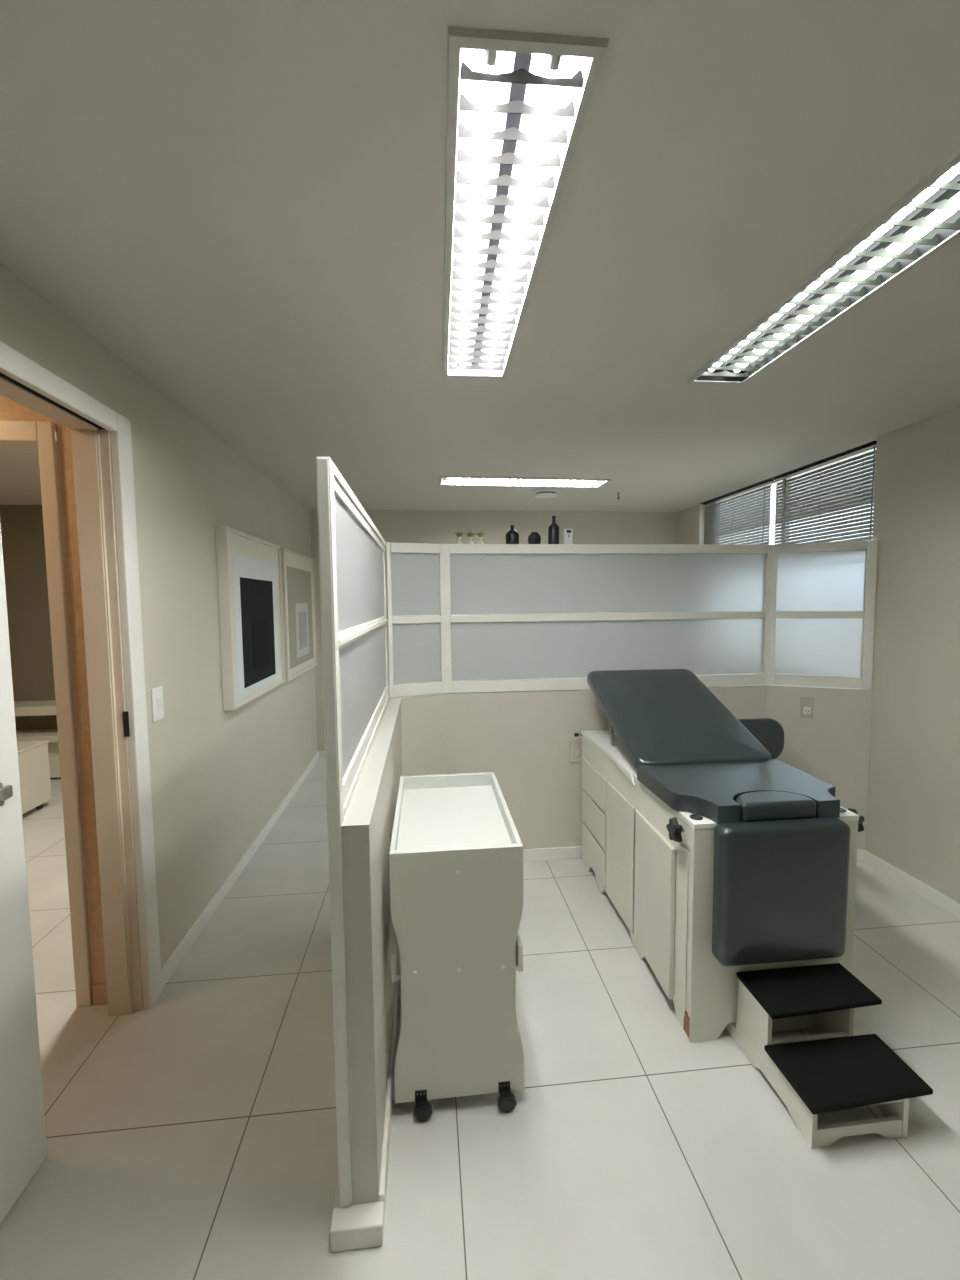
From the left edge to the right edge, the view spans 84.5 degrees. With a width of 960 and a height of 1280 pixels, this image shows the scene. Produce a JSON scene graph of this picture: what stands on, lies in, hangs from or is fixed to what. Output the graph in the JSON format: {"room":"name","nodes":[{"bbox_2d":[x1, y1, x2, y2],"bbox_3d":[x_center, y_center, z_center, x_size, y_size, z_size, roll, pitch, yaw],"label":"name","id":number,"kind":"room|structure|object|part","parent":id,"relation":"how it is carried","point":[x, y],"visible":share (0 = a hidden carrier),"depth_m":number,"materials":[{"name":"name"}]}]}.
{"room":"examination room","nodes":[
{"label":"examination room","id":0,"kind":"room"},
{"bbox_2d":[0,505,56,729],"bbox_3d":[-3.231,-0.003,4.758,3.133,2.356,0.100,-1,4,-6],"label":"wall","id":1,"kind":"structure","parent":0,"point":[22,528],"depth_m":4.61,"materials":[{"name":"brown paint"}]},
{"bbox_2d":[14,700,55,715],"bbox_3d":[-3.768,0.626,4.546,1.800,0.162,0.300,-1,4,-6],"label":"wall shelf","id":2,"kind":"object","parent":1,"relation":"attached to","point":[22,708],"visible":0.16,"depth_m":4.41,"materials":[{"name":"beige laminate"}]},
{"bbox_2d":[0,394,105,983],"bbox_3d":[-2.928,0.209,1.806,3.133,2.356,0.110,-1,4,-6],"label":"wall","id":3,"kind":"structure","parent":0,"point":[10,410],"depth_m":1.90,"materials":[{"name":"wood"}]},
{"bbox_2d":[0,420,93,1006],"bbox_3d":[-1.982,0.311,1.901,1.050,2.120,0.128,-1,4,-6],"label":"door frame","id":4,"kind":"structure","parent":3,"relation":"in","point":[42,436],"depth_m":1.88,"materials":[{"name":"brown wood"}]},
{"bbox_2d":[92,983,107,1004],"bbox_3d":[-1.400,1.325,1.980,0.089,0.075,0.014,-1,4,-6],"label":"baseboard","id":5,"kind":"structure","parent":3,"relation":"attached to","point":[99,990],"depth_m":1.97,"materials":[{"name":"beige wood"}]},
{"bbox_2d":[0,263,317,967],"bbox_3d":[-1.200,0.261,0.862,0.111,2.356,8.318,-1,4,-6],"label":"wall","id":6,"kind":"structure","parent":0,"point":[217,775],"depth_m":2.36,"materials":[{"name":"paint"}]},
{"bbox_2d":[0,341,161,1223],"bbox_3d":[-1.200,0.354,1.036,0.151,2.144,1.851,-1,4,-6],"label":"door","id":7,"kind":"structure","parent":6,"relation":"in","point":[101,436],"depth_m":1.81,"materials":[{"name":"white paint"}]},
{"bbox_3d":[-1.159,0.376,1.284,0.020,0.055,0.040,-1,4,-6],"label":"handle","id":8,"kind":"part","parent":7,"relation":"part of","materials":[{"name":"silver metal"}]},
{"bbox_3d":[-1.249,0.296,1.866,0.018,0.090,0.003,-1,4,-6],"label":"strike plate","id":9,"kind":"part","parent":7,"relation":"part of","materials":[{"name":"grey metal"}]},
{"bbox_2d":[151,686,163,722],"bbox_3d":[-1.262,0.251,2.073,0.012,0.130,0.080,-1,4,-6],"label":"light switch","id":10,"kind":"object","parent":6,"relation":"attached to","point":[156,693],"visible":1,"depth_m":2.06,"materials":[{"name":"white paint"}]},
{"bbox_2d":[161,752,318,987],"bbox_3d":[-1.394,1.213,3.549,0.014,0.070,3.054,-1,4,-6],"label":"baseboard","id":11,"kind":"structure","parent":6,"relation":"attached to","point":[180,951],"depth_m":2.69,"materials":[{"name":"white paint"}]},
{"bbox_2d":[215,526,284,710],"bbox_3d":[-1.361,-0.141,3.211,0.055,0.950,1.000,-1,4,-6],"label":"framed picture","id":12,"kind":"object","parent":6,"relation":"attached to","point":[248,566],"visible":1,"depth_m":3.02,"materials":[{"name":"beige"}]},
{"bbox_2d":[240,577,275,687],"bbox_3d":[-1.344,-0.059,3.221,0.003,0.615,0.615,-1,4,-6],"label":"print","id":13,"kind":"object","parent":12,"relation":"attached to","point":[257,620],"depth_m":3.18,"materials":[{"name":"black paper"}]},
{"bbox_2d":[280,548,316,680],"bbox_3d":[-1.472,-0.214,4.295,0.055,0.960,1.005,-1,4,-6],"label":"framed picture","id":14,"kind":"object","parent":6,"relation":"attached to","point":[297,570],"visible":0.77,"depth_m":4.19,"materials":[{"name":"beige"}]},
{"bbox_2d":[286,566,312,668],"bbox_3d":[-1.458,-0.193,4.311,0.003,0.765,0.820,-1,4,-6],"label":"print","id":15,"kind":"object","parent":14,"relation":"attached to","point":[298,578],"depth_m":4.25,"materials":[{"name":"beige paper"}]},
{"bbox_2d":[0,0,959,511],"bbox_3d":[-0.997,-0.991,0.843,7.020,0.140,8.618,-1,4,-6],"label":"ceiling","id":16,"kind":"structure","parent":0,"point":[242,202],"depth_m":1.23,"materials":[{"name":"paint"}]},
{"bbox_2d":[438,476,610,487],"bbox_3d":[0.316,-1.188,3.837,1.230,0.094,0.250,-1,4,-7],"label":"ceiling light","id":17,"kind":"object","parent":16,"relation":"attached to","point":[443,480],"visible":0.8,"depth_m":3.89,"materials":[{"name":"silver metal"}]},
{"bbox_2d":[442,26,608,377],"bbox_3d":[0.027,-1.010,1.417,0.250,0.094,1.230,-1,4,-4],"label":"ceiling light","id":18,"kind":"object","parent":16,"relation":"attached to","point":[517,103],"visible":0.98,"depth_m":1.09,"materials":[{"name":"silver metal"}]},
{"bbox_2d":[533,489,558,497],"bbox_3d":[0.524,-1.157,4.204,0.210,0.046,0.210,-1,4,-6],"label":"smoke detector","id":19,"kind":"object","parent":16,"relation":"attached to","point":[541,493],"visible":1,"depth_m":4.14,"materials":[{"name":"white plastic"}]},
{"bbox_2d":[686,148,959,384],"bbox_3d":[1.000,-1.025,1.496,0.240,0.094,1.230,-1,4,-6],"label":"ceiling light","id":20,"kind":"object","parent":16,"relation":"attached to","point":[926,219],"visible":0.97,"depth_m":1.44,"materials":[{"name":"silver metal"}]},
{"bbox_2d":[0,759,959,1279],"bbox_3d":[-0.884,1.467,1.031,7.200,0.080,8.618,-1,4,-6],"label":"floor","id":21,"kind":"structure","parent":0,"point":[192,1135],"depth_m":1.50,"materials":[{"name":"tile"}]},
{"bbox_2d":[17,741,51,813],"bbox_3d":[-3.422,1.034,3.386,0.550,0.490,1.080,-1,4,-6],"label":"chest","id":22,"kind":"object","parent":21,"relation":"on","point":[33,756],"visible":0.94,"depth_m":3.79,"materials":[{"name":"beige laminate"}]},
{"bbox_2d":[16,729,60,777],"bbox_3d":[-3.764,0.990,4.567,1.800,0.388,0.290,-1,4,-6],"label":"desk","id":23,"kind":"object","parent":21,"relation":"on","point":[51,735],"visible":0.03,"depth_m":4.52,"materials":[{"name":"beige laminate"}]},
{"bbox_2d":[16,729,57,742],"bbox_3d":[-3.766,0.824,4.555,1.800,0.055,0.290,-1,4,-6],"label":"countertop","id":24,"kind":"structure","parent":23,"relation":"on","point":[51,735],"depth_m":4.45,"materials":[{"name":"beige laminate"}]},
{"bbox_3d":[-3.758,1.029,4.518,0.579,0.307,0.015,-1,4,-6],"label":"drawer","id":25,"kind":"part","parent":23,"relation":"part of","materials":[{"name":"beige laminate"}]},
{"bbox_2d":[389,772,523,1121],"bbox_3d":[-0.096,0.963,1.851,0.383,0.790,0.715,-1,4,-6],"label":"cart","id":26,"kind":"object","parent":21,"relation":"on","point":[456,852],"visible":1,"depth_m":1.52,"materials":[{"name":"white paint"}]},
{"bbox_2d":[414,1100,432,1115],"bbox_3d":[-0.164,1.346,1.522,0.054,0.027,0.018,-1,4,-6],"label":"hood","id":27,"kind":"object","parent":26,"relation":"attached to","point":[422,1107],"depth_m":1.51,"materials":[{"name":"black plastic"}]},
{"bbox_2d":[389,772,522,854],"bbox_3d":[-0.098,0.601,1.824,0.379,0.063,0.665,-1,4,-6],"label":"tray","id":28,"kind":"object","parent":26,"relation":"on","point":[464,813],"depth_m":1.82,"materials":[{"name":"white paint"}]},
{"bbox_2d":[391,929,522,981],"bbox_3d":[-0.096,0.917,1.847,0.383,0.082,0.633,-1,4,-6],"label":"shelf","id":29,"kind":"object","parent":26,"relation":"attached to","point":[395,954],"depth_m":1.53,"materials":[{"name":"white paint"}]},
{"bbox_2d":[498,1091,516,1106],"bbox_3d":[0.079,1.342,1.546,0.054,0.027,0.018,-1,4,-6],"label":"caster wheel","id":30,"kind":"object","parent":26,"relation":"attached to","point":[506,1098],"depth_m":1.54,"materials":[{"name":"black plastic"}]},
{"bbox_2d":[574,669,864,1041],"bbox_3d":[0.929,0.756,2.358,0.669,1.111,1.347,-1,4,-6],"label":"exam table","id":31,"kind":"object","parent":21,"relation":"on","point":[719,857],"visible":0.98,"depth_m":1.83,"materials":[{"name":"beige laminate"}]},
{"bbox_3d":[0.599,0.942,2.797,0.006,0.177,0.395,-1,4,-6],"label":"drawer","id":32,"kind":"part","parent":31,"relation":"part of","materials":[{"name":"beige laminate"}]},
{"bbox_3d":[0.600,1.127,2.811,0.006,0.172,0.395,-1,4,-6],"label":"drawer","id":33,"kind":"part","parent":31,"relation":"part of","materials":[{"name":"beige laminate"}]},
{"bbox_3d":[0.597,0.757,2.784,0.006,0.171,0.395,-1,4,-6],"label":"drawer","id":34,"kind":"part","parent":31,"relation":"part of","materials":[{"name":"beige laminate"}]},
{"bbox_3d":[0.638,0.977,2.420,0.006,0.557,0.337,-1,4,-6],"label":"door","id":35,"kind":"part","parent":31,"relation":"part of","materials":[{"name":"beige laminate"}]},
{"bbox_3d":[0.674,1.002,2.059,0.017,0.557,0.356,-1,4,-4],"label":"door","id":36,"kind":"part","parent":31,"relation":"part of","materials":[{"name":"beige laminate"}]},
{"bbox_3d":[0.902,0.354,2.537,0.594,0.336,0.756,-1,4,-6],"label":"backrest","id":37,"kind":"part","parent":31,"relation":"part of","materials":[{"name":"leather"}]},
{"bbox_2d":[689,814,702,819],"bbox_3d":[0.727,0.596,1.778,0.042,0.003,0.042,-1,4,-6],"label":"socket","id":38,"kind":"object","parent":31,"relation":"attached to","point":[691,816],"depth_m":1.78,"materials":[{"name":"black plastic"}]},
{"bbox_3d":[0.993,0.983,1.794,0.583,0.739,0.018,-1,4,-6],"label":"panel","id":39,"kind":"part","parent":31,"relation":"part of","materials":[{"name":"beige laminate"}]},
{"bbox_2d":[738,718,783,758],"bbox_3d":[1.490,0.857,2.705,0.404,0.848,0.482,-1,4,-6],"label":"chair","id":40,"kind":"object","parent":21,"relation":"on","point":[769,732],"visible":0.12,"depth_m":2.82,"materials":[{"name":"leather"}]},
{"bbox_2d":[726,963,932,1148],"bbox_3d":[1.053,1.239,1.642,0.385,0.248,0.442,-1,4,-6],"label":"step stool","id":41,"kind":"object","parent":21,"relation":"on","point":[829,1069],"visible":0.98,"depth_m":1.59,"materials":[{"name":"beige laminate"}]},
{"bbox_3d":[0.883,1.249,1.635,0.015,0.232,0.423,-1,4,-6],"label":"panel","id":42,"kind":"part","parent":41,"relation":"part of","materials":[{"name":"beige laminate"}]},
{"bbox_3d":[1.152,1.245,1.662,0.015,0.232,0.423,-1,4,-6],"label":"panel","id":43,"kind":"part","parent":41,"relation":"part of","materials":[{"name":"beige laminate"}]},
{"bbox_2d":[310,510,675,750],"bbox_3d":[0.277,-0.073,5.257,3.985,2.356,0.150,-1,4,-6],"label":"wall","id":44,"kind":"structure","parent":0,"point":[398,526],"depth_m":5.09,"materials":[{"name":"paint"}]},
{"bbox_2d":[318,751,324,758],"bbox_3d":[0.211,1.074,5.250,3.556,0.070,0.014,-1,4,-6],"label":"baseboard","id":45,"kind":"structure","parent":44,"relation":"attached to","point":[321,753],"depth_m":5.07,"materials":[{"name":"white paint"}]},
{"bbox_2d":[341,685,871,1204],"bbox_3d":[0.930,0.829,2.247,2.674,0.981,1.772,-1,4,-6],"label":"wall partition","id":46,"kind":"structure","parent":0,"point":[524,738],"depth_m":2.96,"materials":[{"name":"paint"}]},
{"bbox_2d":[341,693,445,827],"bbox_3d":[-0.253,0.358,2.087,0.304,0.004,1.762,-1,4,-6],"label":"trim","id":47,"kind":"structure","parent":46,"relation":"on","point":[359,812],"depth_m":1.57,"materials":[{"name":"grey paint"}]},
{"bbox_2d":[570,741,581,762],"bbox_3d":[0.554,0.639,3.017,0.080,0.125,0.016,-1,4,-6],"label":"power outlet","id":48,"kind":"object","parent":46,"relation":"attached to","point":[575,746],"visible":0.79,"depth_m":3.02,"materials":[{"name":"paint"}]},
{"bbox_2d":[574,749,580,756],"bbox_3d":[0.555,0.644,3.014,0.040,0.045,0.008,-1,4,-6],"label":"socket","id":49,"kind":"object","parent":48,"relation":"attached to","point":[577,752],"depth_m":3.01,"materials":[{"name":"paint"}]},
{"bbox_2d":[316,457,877,1207],"bbox_3d":[0.904,0.393,2.196,2.686,1.746,1.753,-1,4,-6],"label":"wall","id":50,"kind":"structure","parent":46,"relation":"on","point":[398,619],"depth_m":2.94,"materials":[{"name":"white glass"}]},
{"bbox_3d":[-0.331,0.476,1.218,0.030,1.746,0.053,-1,4,-6],"label":"post","id":51,"kind":"part","parent":50,"relation":"part of","materials":[{"name":"white paint"}]},
{"bbox_3d":[-0.422,-0.234,1.972,0.006,0.340,1.546,-1,4,-6],"label":"frosted pane","id":52,"kind":"part","parent":50,"relation":"part of","materials":[{"name":"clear glass"}]},
{"bbox_3d":[-0.418,-0.045,1.995,0.030,0.817,1.580,-1,4,-6],"label":"glazing frame","id":53,"kind":"part","parent":50,"relation":"part of","materials":[{"name":"white paint"}]},
{"bbox_3d":[-0.419,0.136,1.998,0.006,0.334,1.546,-1,4,-6],"label":"frosted pane","id":54,"kind":"part","parent":50,"relation":"part of","materials":[{"name":"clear glass"}]},
{"bbox_3d":[-0.345,-0.108,2.853,0.311,0.817,0.038,-2,4,-21],"label":"glazing frame","id":55,"kind":"part","parent":50,"relation":"part of","materials":[{"name":"white paint"}]},
{"bbox_3d":[-0.347,-0.298,2.840,0.275,0.341,0.006,-2,4,-21],"label":"frosted pane","id":56,"kind":"part","parent":50,"relation":"part of","materials":[{"name":"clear glass"}]},
{"bbox_3d":[-0.343,0.072,2.866,0.275,0.334,0.006,-2,4,-21],"label":"frosted pane","id":57,"kind":"part","parent":50,"relation":"part of","materials":[{"name":"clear glass"}]},
{"bbox_2d":[454,532,463,543],"bbox_3d":[-0.112,-0.560,2.889,0.062,0.075,0.060,-1,4,-6],"label":"potted plant","id":58,"kind":"object","parent":50,"relation":"on","point":[459,534],"visible":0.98,"depth_m":2.88,"materials":[{"name":"white ceramic"}]},
{"bbox_3d":[-0.114,-0.543,2.891,0.038,0.040,0.038,-1,4,-6],"label":"pot","id":59,"kind":"part","parent":58,"relation":"part of","materials":[{"name":"white ceramic"}]},
{"bbox_2d":[465,531,474,543],"bbox_3d":[-0.051,-0.562,2.896,0.063,0.077,0.062,-1,4,-6],"label":"potted plant","id":60,"kind":"object","parent":50,"relation":"on","point":[470,536],"visible":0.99,"depth_m":2.89,"materials":[{"name":"white ceramic"}]},
{"bbox_2d":[476,531,485,543],"bbox_3d":[0.004,-0.562,2.902,0.058,0.074,0.061,-1,4,-6],"label":"potted plant","id":61,"kind":"object","parent":50,"relation":"on","point":[480,534],"visible":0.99,"depth_m":2.89,"materials":[{"name":"green plant"}]},
{"bbox_3d":[0.004,-0.545,2.903,0.038,0.040,0.038,-1,4,-6],"label":"pot","id":62,"kind":"part","parent":61,"relation":"part of","materials":[{"name":"white ceramic"}]},
{"bbox_2d":[505,525,518,543],"bbox_3d":[0.179,-0.580,2.918,0.076,0.105,0.076,-1,4,-6],"label":"bottle vase","id":63,"kind":"object","parent":50,"relation":"on","point":[512,536],"visible":0.92,"depth_m":2.89,"materials":[{"name":"black ceramic"}]},
{"bbox_2d":[528,532,540,543],"bbox_3d":[0.302,-0.563,2.932,0.074,0.066,0.074,-1,4,-6],"label":"round vase","id":64,"kind":"object","parent":50,"relation":"on","point":[534,537],"visible":0.98,"depth_m":2.90,"materials":[{"name":"black ceramic"}]},
{"bbox_2d":[548,516,558,543],"bbox_3d":[0.410,-0.610,2.940,0.062,0.157,0.062,-1,4,-6],"label":"bottle vase","id":65,"kind":"object","parent":50,"relation":"on","point":[553,529],"visible":0.89,"depth_m":2.92,"materials":[{"name":"black ceramic"}]},
{"bbox_2d":[564,528,572,543],"bbox_3d":[0.493,-0.577,2.950,0.046,0.088,0.024,-1,4,-6],"label":"thermometer","id":66,"kind":"object","parent":50,"relation":"on","point":[568,532],"visible":0.87,"depth_m":2.94,"materials":[{"name":"white paint"}]},
{"bbox_3d":[0.748,-0.130,3.006,1.900,0.817,0.038,-1,4,-6],"label":"glazing frame","id":67,"kind":"part","parent":50,"relation":"part of","materials":[{"name":"white paint"}]},
{"bbox_3d":[0.752,0.050,3.020,1.843,0.334,0.006,-1,4,-6],"label":"frosted pane","id":68,"kind":"part","parent":50,"relation":"part of","materials":[{"name":"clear glass"}]},
{"bbox_3d":[0.749,-0.320,2.993,1.843,0.340,0.006,-1,4,-6],"label":"frosted pane","id":69,"kind":"part","parent":50,"relation":"part of","materials":[{"name":"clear glass"}]},
{"bbox_3d":[1.925,0.039,3.019,0.434,0.334,0.006,1,5,23],"label":"frosted pane","id":70,"kind":"part","parent":50,"relation":"part of","materials":[{"name":"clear glass"}]},
{"bbox_3d":[1.921,-0.331,2.993,0.434,0.341,0.006,1,5,23],"label":"frosted pane","id":71,"kind":"part","parent":50,"relation":"part of","materials":[{"name":"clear glass"}]},
{"bbox_3d":[1.933,-0.141,3.002,0.506,0.817,0.038,1,5,23],"label":"glazing frame","id":72,"kind":"part","parent":50,"relation":"part of","materials":[{"name":"white glass"}]},
{"bbox_2d":[330,846,864,1251],"bbox_3d":[0.903,1.288,2.220,2.686,0.070,1.762,-1,4,-6],"label":"baseboard","id":73,"kind":"structure","parent":46,"relation":"attached to","point":[356,1226],"depth_m":1.26,"materials":[{"name":"white paint"}]},
{"bbox_2d":[800,696,813,718],"bbox_3d":[1.881,0.389,3.039,0.070,0.125,0.016,1,5,23],"label":"power outlet","id":74,"kind":"object","parent":46,"relation":"attached to","point":[806,703],"visible":1,"depth_m":3.04,"materials":[{"name":"grey paint"}]},
{"bbox_2d":[803,707,810,713],"bbox_3d":[1.880,0.406,3.037,0.036,0.043,0.009,1,5,23],"label":"socket","id":75,"kind":"object","parent":74,"relation":"attached to","point":[806,710],"depth_m":3.03,"materials":[{"name":"white paint"}]},
{"bbox_2d":[676,502,713,543],"bbox_3d":[2.151,-0.011,4.160,0.120,2.356,2.418,-1,4,-6],"label":"wall","id":76,"kind":"structure","parent":0,"point":[690,522],"depth_m":4.97,"materials":[{"name":"paint"}]},
{"bbox_2d":[700,441,876,503],"bbox_3d":[2.112,-1.167,3.862,0.050,0.006,1.880,-1,4,-6],"label":"trim","id":77,"kind":"structure","parent":76,"relation":"attached to","point":[772,478],"depth_m":3.54,"materials":[{"name":"grey metal"}]},
{"bbox_2d":[713,446,876,542],"bbox_3d":[2.208,-0.466,3.852,0.035,1.406,1.860,-1,4,-6],"label":"window","id":78,"kind":"structure","parent":76,"relation":"in","point":[872,448],"depth_m":3.62,"materials":[{"name":"silver metal"}]},
{"bbox_2d":[703,480,773,543],"bbox_3d":[2.064,-0.871,4.315,0.044,0.650,0.933,-1,4,-6],"label":"blind","id":79,"kind":"object","parent":78,"relation":"attached to","point":[756,496],"visible":0.69,"depth_m":4.21,"materials":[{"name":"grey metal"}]},
{"bbox_2d":[774,442,876,543],"bbox_3d":[2.162,-0.802,3.357,0.044,0.650,0.915,-1,4,-6],"label":"blind","id":80,"kind":"object","parent":78,"relation":"attached to","point":[786,512],"visible":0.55,"depth_m":3.29,"materials":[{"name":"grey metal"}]},
{"bbox_3d":[2.189,-0.774,3.030,0.002,0.620,0.002,-1,4,-6],"label":"ladder cord","id":81,"kind":"part","parent":80,"relation":"part of","materials":[{"name":"white fabric"}]},
{"bbox_2d":[865,407,959,902],"bbox_3d":[2.547,0.285,0.030,0.170,2.356,5.900,-1,4,-6],"label":"wall","id":82,"kind":"structure","parent":0,"point":[913,823],"depth_m":2.65,"materials":[{"name":"paint"}]},
{"bbox_2d":[864,850,959,918],"bbox_3d":[2.469,1.429,0.081,0.014,0.070,5.855,-1,4,-6],"label":"baseboard","id":83,"kind":"structure","parent":82,"relation":"attached to","point":[951,906],"depth_m":2.67,"materials":[{"name":"white paint"}]}
]}

